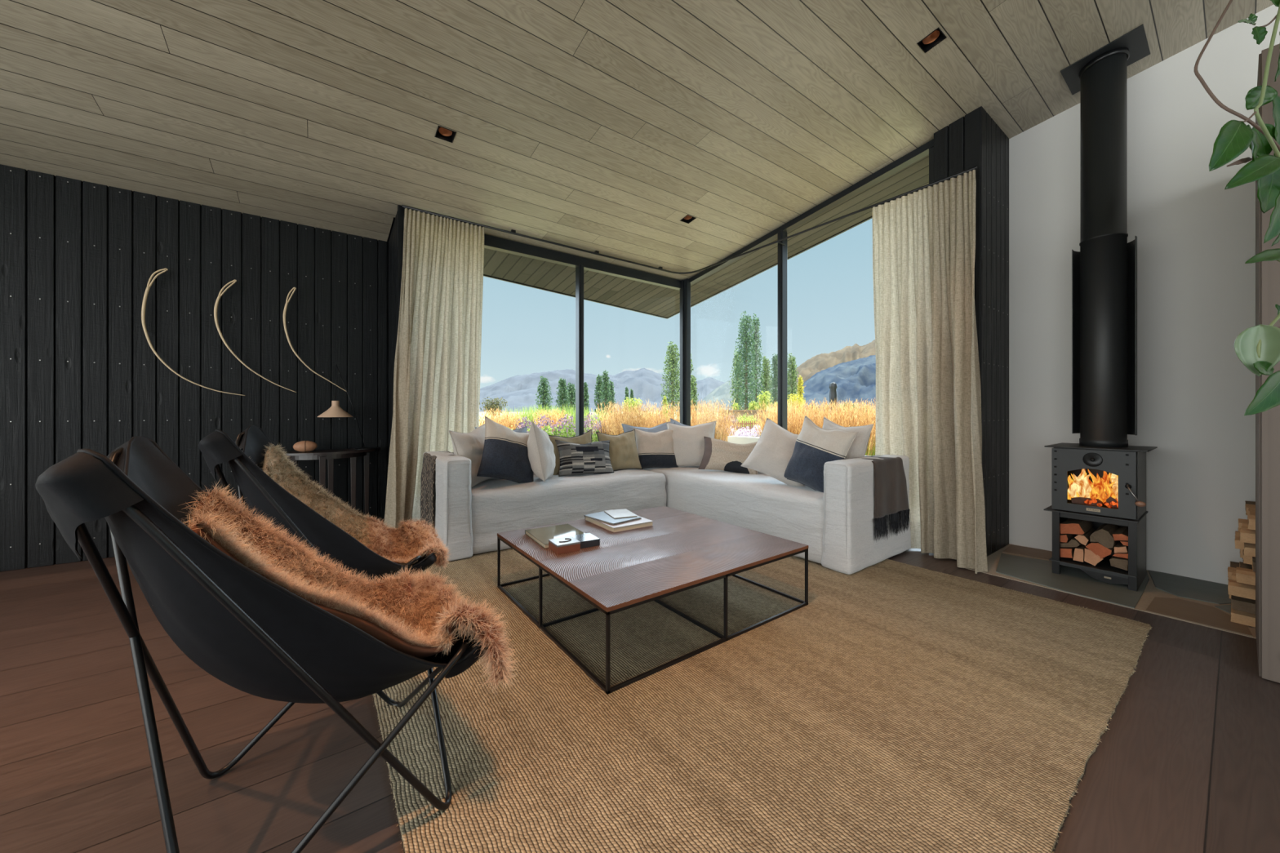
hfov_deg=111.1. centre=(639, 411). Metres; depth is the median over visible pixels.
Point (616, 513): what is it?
book
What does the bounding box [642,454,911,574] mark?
sofa
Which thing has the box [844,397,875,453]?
ornamental grass
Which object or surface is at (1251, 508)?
log
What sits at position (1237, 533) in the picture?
log
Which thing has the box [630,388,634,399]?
tree
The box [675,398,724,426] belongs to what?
ornamental grass
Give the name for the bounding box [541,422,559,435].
flowering shrub
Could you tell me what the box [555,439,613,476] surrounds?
cushion
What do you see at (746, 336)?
tree
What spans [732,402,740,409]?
tree
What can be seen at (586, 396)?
tree
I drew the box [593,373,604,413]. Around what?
tree
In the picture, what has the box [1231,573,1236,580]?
log
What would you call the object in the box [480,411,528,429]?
ornamental grass
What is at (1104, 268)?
wood stove
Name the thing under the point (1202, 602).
hearth
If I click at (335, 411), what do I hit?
table lamp
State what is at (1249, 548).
log
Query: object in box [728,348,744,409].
tree
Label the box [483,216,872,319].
roof
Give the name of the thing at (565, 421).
flowering shrub
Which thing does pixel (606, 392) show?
tree
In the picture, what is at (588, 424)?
flowering shrub
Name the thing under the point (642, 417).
ornamental grass
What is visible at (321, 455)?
console table
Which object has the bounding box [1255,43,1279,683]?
wall
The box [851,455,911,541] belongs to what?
throw blanket
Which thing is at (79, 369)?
wall
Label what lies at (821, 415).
ornamental grass
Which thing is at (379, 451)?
power cable
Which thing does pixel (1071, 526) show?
firewood
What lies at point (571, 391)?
tree
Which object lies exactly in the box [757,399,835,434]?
ornamental grass
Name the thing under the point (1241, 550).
log
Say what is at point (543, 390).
tree
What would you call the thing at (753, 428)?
flowering shrub
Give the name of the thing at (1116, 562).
firewood
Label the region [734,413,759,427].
flowering shrub
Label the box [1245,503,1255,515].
log
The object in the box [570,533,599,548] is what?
box
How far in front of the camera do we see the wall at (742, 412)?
27.51 m
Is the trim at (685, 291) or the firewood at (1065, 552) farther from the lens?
the trim at (685, 291)
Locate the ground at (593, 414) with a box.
[479,412,874,435]
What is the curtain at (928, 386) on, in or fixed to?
hanging from the track
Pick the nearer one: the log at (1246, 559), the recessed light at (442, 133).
the log at (1246, 559)
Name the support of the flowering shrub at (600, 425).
on the ground at (593, 414)
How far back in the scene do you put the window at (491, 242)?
4.78 m
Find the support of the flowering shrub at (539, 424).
on the ground at (593, 414)
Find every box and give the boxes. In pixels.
[548,536,580,554]
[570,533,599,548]
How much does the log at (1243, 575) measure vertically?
0.059 m
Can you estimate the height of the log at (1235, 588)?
0.059 m
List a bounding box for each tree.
[479,396,507,418]
[535,376,552,413]
[554,377,570,413]
[565,382,575,414]
[583,382,589,415]
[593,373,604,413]
[600,369,612,417]
[607,380,616,413]
[621,396,642,417]
[624,386,629,405]
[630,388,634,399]
[660,341,679,417]
[662,395,668,420]
[679,354,695,408]
[690,375,698,417]
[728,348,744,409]
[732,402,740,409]
[733,310,759,409]
[747,313,764,408]
[747,400,758,409]
[755,391,773,413]
[759,355,773,413]
[768,353,777,408]
[786,353,799,403]
[786,393,804,412]
[795,375,804,410]
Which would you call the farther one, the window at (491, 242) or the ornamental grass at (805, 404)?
the ornamental grass at (805, 404)
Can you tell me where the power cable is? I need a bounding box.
[378,450,380,519]
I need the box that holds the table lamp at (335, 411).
[317,364,374,449]
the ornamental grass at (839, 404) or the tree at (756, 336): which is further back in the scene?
the tree at (756, 336)
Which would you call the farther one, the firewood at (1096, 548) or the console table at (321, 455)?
the console table at (321, 455)
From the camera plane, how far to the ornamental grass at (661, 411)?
6.97 m
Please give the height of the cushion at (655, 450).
0.428 m
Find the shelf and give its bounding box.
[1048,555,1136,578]
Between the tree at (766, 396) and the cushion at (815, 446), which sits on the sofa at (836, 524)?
the cushion at (815, 446)
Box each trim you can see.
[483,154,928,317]
[680,278,690,426]
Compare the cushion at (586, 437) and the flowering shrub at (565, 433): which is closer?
the cushion at (586, 437)
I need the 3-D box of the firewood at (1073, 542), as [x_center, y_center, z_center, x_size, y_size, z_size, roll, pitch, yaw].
[2.856,0.842,2.886,0.305,0.068,0.095,0,0,-36]
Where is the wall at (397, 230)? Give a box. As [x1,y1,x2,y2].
[388,204,404,455]
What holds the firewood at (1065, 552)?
on the wood stove
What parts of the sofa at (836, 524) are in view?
seat, armrest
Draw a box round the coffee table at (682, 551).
[497,506,808,694]
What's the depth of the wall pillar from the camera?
3.25 m
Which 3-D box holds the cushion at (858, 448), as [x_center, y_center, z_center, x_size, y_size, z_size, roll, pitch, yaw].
[1.575,0.293,3.436,0.207,0.505,0.484,0,0,-24]
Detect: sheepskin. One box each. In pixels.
[178,479,520,700]
[261,442,450,570]
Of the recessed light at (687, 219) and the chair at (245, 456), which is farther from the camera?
the recessed light at (687, 219)
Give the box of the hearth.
[965,543,1256,638]
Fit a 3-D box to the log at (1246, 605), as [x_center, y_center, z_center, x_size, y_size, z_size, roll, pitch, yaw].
[3.096,0.949,2.060,0.134,0.062,0.386,0,0,-36]
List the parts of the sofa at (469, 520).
armrest, seat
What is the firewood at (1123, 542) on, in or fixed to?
on the firewood at (1119, 548)
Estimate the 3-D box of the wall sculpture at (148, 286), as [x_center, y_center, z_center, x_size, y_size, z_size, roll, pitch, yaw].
[-3.429,-0.602,3.397,0.569,0.947,0.064,0,0,-36]
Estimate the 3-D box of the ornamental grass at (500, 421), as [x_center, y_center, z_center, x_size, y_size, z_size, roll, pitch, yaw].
[-3.159,0.504,9.351,1.393,1.236,1.426,0,0,32]
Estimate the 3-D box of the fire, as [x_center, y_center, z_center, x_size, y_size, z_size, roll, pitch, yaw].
[2.850,0.463,2.760,0.161,0.246,0.286,0,0,-36]
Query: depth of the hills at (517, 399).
2673.64 m
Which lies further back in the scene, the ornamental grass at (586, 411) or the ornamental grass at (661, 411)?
the ornamental grass at (586, 411)
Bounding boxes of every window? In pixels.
[484,234,681,435]
[688,138,933,430]
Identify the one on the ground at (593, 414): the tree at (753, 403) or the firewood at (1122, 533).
the tree at (753, 403)
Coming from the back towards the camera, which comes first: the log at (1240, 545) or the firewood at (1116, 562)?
the firewood at (1116, 562)
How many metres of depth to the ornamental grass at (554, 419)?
12.69 m
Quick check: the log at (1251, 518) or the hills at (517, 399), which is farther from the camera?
the hills at (517, 399)
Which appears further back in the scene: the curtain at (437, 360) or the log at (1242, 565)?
the curtain at (437, 360)
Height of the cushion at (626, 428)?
0.488 m
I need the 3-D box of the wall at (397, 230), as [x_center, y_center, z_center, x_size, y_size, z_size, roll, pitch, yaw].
[-2.180,-0.425,3.951,0.085,2.950,0.690,0,0,-36]
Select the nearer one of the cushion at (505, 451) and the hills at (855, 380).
the cushion at (505, 451)
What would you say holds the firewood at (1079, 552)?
on the wood stove
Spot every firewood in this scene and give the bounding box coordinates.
[1060,518,1093,534]
[1060,533,1076,542]
[1060,535,1080,546]
[1060,543,1081,558]
[1073,542,1089,562]
[1074,527,1095,545]
[1084,546,1105,565]
[1085,542,1117,559]
[1089,523,1119,548]
[1109,554,1128,570]
[1112,526,1128,540]
[1112,551,1128,559]
[1114,540,1128,553]
[1120,540,1128,546]
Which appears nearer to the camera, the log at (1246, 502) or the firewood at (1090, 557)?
the log at (1246, 502)
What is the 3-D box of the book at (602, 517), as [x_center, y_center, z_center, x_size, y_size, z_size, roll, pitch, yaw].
[-0.179,0.684,2.857,0.235,0.010,0.300,0,0,-43]
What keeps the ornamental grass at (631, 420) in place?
on the terrace
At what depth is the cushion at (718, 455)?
4.19 m
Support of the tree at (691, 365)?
on the ground at (593, 414)
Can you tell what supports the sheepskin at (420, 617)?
on the chair at (255, 636)
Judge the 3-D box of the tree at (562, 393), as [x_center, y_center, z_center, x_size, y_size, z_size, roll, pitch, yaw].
[-15.322,-2.867,87.027,3.194,7.973,3.264,0,0,-36]
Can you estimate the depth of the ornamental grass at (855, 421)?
6.16 m
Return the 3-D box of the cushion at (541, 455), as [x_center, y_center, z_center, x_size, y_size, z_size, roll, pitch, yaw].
[-0.825,0.342,3.693,0.228,0.549,0.526,0,0,-9]
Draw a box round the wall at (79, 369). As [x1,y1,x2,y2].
[0,164,388,572]
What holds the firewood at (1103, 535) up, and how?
on the firewood at (1096, 548)
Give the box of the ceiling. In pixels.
[0,0,1273,279]
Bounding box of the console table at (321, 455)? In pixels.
[284,447,380,518]
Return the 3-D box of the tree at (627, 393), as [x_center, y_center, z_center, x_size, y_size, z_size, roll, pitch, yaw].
[-3.556,-2.854,118.030,1.826,7.948,1.655,0,0,-36]
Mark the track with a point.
(513, 232)
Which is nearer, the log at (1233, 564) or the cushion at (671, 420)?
the log at (1233, 564)
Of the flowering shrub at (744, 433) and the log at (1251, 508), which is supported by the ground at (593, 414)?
the flowering shrub at (744, 433)
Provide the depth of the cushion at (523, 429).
3.93 m
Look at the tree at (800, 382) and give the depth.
80.81 m
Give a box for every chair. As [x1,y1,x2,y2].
[35,436,488,852]
[198,425,436,584]
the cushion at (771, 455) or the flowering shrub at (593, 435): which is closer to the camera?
the cushion at (771, 455)
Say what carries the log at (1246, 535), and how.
on the log at (1249, 548)
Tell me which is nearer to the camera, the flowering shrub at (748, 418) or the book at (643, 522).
the book at (643, 522)
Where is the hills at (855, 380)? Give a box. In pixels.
[802,355,875,412]
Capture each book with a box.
[524,524,585,548]
[584,509,641,524]
[584,515,653,533]
[604,508,637,519]
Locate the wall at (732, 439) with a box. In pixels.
[727,435,759,444]
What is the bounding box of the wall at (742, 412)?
[719,409,768,430]
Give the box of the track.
[401,165,977,274]
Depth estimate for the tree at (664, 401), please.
44.87 m
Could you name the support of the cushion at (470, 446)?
on the sofa at (469, 520)
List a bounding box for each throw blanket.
[420,451,455,528]
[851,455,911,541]
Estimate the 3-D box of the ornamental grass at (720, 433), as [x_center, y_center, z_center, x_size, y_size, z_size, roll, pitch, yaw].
[1.089,0.443,6.889,1.258,1.358,1.254,0,0,-41]
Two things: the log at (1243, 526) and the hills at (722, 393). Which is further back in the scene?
the hills at (722, 393)
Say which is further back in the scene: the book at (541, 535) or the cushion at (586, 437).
the cushion at (586, 437)
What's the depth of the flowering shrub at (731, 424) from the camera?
10.94 m
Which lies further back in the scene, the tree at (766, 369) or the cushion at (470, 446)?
the tree at (766, 369)
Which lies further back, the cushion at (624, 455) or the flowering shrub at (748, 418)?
the flowering shrub at (748, 418)
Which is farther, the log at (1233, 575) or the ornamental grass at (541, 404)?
the ornamental grass at (541, 404)
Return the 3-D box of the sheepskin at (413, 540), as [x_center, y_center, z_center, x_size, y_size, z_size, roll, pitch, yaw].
[-1.319,0.465,2.054,0.800,0.654,0.606,0,0,-31]
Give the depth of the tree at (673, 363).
59.68 m
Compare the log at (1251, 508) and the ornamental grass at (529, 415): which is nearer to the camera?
the log at (1251, 508)
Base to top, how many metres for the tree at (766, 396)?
3.897 m
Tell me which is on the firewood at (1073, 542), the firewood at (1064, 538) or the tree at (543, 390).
the firewood at (1064, 538)
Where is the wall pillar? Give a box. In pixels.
[933,106,1008,556]
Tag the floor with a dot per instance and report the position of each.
(1188, 761)
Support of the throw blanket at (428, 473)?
on the sofa at (469, 520)
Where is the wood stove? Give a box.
[1043,24,1157,591]
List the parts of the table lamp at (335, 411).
lamp shade, cord, arm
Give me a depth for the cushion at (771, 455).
3.59 m
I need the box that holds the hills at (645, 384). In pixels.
[480,368,724,408]
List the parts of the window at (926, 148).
frame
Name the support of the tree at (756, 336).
on the ground at (593, 414)
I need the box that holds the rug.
[371,548,1151,852]
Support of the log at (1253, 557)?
on the log at (1243, 575)
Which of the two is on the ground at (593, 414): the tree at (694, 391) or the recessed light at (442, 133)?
the tree at (694, 391)
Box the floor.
[0,523,1279,852]
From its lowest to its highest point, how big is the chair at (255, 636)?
0.985 m
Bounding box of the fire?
[1067,468,1118,508]
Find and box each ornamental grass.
[479,407,522,429]
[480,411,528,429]
[501,405,543,429]
[522,404,564,422]
[529,407,571,435]
[542,403,587,437]
[566,407,605,432]
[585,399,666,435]
[617,404,671,427]
[641,400,701,427]
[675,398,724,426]
[691,397,747,441]
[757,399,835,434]
[773,398,830,435]
[775,397,870,453]
[818,397,875,456]
[818,399,866,426]
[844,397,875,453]
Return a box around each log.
[1227,566,1235,580]
[1227,579,1255,599]
[1230,561,1239,568]
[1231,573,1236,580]
[1231,595,1255,613]
[1231,608,1255,627]
[1235,530,1239,536]
[1235,535,1244,549]
[1235,567,1255,586]
[1238,518,1248,531]
[1239,528,1255,543]
[1239,561,1252,569]
[1240,523,1248,528]
[1240,549,1243,558]
[1243,549,1252,564]
[1244,501,1255,509]
[1244,542,1255,557]
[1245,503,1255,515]
[1247,514,1255,529]
[1248,506,1255,514]
[1248,510,1255,515]
[1252,556,1255,572]
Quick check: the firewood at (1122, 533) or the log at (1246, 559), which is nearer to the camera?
the log at (1246, 559)
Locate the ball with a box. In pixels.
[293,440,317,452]
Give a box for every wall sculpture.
[141,267,245,395]
[213,279,296,392]
[283,287,345,391]
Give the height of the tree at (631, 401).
2.802 m
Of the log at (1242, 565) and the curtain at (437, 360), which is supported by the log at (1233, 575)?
the log at (1242, 565)
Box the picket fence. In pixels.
[721,420,764,434]
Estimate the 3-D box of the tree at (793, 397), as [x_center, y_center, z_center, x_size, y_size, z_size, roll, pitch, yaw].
[17.649,-0.507,50.034,2.482,3.254,2.549,0,0,-36]
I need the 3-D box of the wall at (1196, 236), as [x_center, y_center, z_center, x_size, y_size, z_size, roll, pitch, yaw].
[4.295,-0.950,1.719,0.120,4.000,4.495,0,0,-36]
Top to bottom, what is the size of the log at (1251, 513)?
0.059 m
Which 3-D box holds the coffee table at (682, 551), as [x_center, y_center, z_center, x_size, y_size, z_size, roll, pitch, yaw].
[0.030,0.879,2.483,1.275,0.320,1.230,0,0,-36]
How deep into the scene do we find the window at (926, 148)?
4.50 m
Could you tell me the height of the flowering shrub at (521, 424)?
1.034 m
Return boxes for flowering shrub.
[515,416,531,432]
[533,414,559,435]
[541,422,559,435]
[552,413,575,436]
[553,421,575,437]
[583,412,599,434]
[583,424,599,442]
[592,419,608,441]
[724,424,737,439]
[728,415,739,428]
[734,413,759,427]
[734,426,755,436]
[748,423,762,437]
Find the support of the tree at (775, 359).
on the ground at (593, 414)
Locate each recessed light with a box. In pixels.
[434,125,456,142]
[680,214,696,223]
[916,26,946,53]
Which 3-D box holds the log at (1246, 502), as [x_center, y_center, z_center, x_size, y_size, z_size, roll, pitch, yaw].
[3.595,0.542,2.399,0.135,0.061,0.342,0,0,-36]
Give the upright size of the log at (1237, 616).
0.061 m
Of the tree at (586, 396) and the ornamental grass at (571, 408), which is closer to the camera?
the ornamental grass at (571, 408)
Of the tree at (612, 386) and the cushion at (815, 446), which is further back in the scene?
the tree at (612, 386)
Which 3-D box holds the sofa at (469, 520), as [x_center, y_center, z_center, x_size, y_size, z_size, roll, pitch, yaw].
[-0.774,0.686,3.946,2.044,0.717,0.851,0,0,-36]
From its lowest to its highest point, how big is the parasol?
2.880 m
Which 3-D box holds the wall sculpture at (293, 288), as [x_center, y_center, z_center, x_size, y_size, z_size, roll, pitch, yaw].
[-2.829,-0.619,3.837,0.450,0.883,0.064,0,0,-36]
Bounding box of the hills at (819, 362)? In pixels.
[788,339,875,393]
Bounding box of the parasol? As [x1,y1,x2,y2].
[829,382,837,408]
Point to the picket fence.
(742, 423)
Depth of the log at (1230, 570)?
2.37 m
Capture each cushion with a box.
[448,423,493,488]
[475,426,527,432]
[476,416,533,483]
[527,420,555,482]
[548,429,591,475]
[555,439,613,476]
[595,429,642,471]
[621,420,675,432]
[632,427,678,468]
[666,420,716,466]
[670,417,688,426]
[697,436,757,474]
[740,417,804,486]
[783,415,858,492]
[822,417,873,459]
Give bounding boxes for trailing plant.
[1194,0,1279,415]
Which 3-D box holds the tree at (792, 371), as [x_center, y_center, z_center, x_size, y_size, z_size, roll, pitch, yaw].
[30.780,-5.387,89.005,3.245,13.014,3.225,0,0,-3]
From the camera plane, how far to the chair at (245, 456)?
1.77 m
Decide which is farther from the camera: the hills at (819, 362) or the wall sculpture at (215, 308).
the hills at (819, 362)
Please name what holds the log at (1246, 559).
on the log at (1242, 565)
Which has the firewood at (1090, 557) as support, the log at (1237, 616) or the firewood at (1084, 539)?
the firewood at (1084, 539)
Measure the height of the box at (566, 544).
0.050 m
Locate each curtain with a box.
[383,207,484,529]
[871,168,987,573]
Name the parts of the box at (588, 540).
lid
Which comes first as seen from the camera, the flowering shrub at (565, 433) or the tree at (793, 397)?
the flowering shrub at (565, 433)
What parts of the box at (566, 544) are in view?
lid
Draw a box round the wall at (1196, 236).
[1008,4,1279,584]
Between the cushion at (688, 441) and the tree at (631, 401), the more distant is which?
the tree at (631, 401)
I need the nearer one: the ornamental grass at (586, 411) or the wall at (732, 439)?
the wall at (732, 439)
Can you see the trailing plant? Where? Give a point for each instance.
(1257, 347)
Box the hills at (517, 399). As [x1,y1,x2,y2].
[479,388,691,412]
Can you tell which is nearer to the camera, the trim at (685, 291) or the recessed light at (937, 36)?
the recessed light at (937, 36)
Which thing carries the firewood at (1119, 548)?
on the firewood at (1125, 555)
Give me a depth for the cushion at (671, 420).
4.90 m
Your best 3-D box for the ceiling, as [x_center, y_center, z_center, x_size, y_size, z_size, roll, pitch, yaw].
[-0.083,-2.219,0.807,8.220,1.218,8.400,0,0,-36]
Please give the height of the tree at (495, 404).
3.037 m
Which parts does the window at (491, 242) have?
frame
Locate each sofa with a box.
[422,451,666,561]
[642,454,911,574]
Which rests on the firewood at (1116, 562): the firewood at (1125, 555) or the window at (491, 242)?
the firewood at (1125, 555)
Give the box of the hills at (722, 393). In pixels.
[694,373,797,412]
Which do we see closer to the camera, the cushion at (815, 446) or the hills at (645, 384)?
the cushion at (815, 446)
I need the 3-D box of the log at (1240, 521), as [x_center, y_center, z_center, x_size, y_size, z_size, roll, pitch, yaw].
[3.347,0.608,2.231,0.141,0.060,0.365,0,0,-36]
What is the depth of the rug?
1.49 m

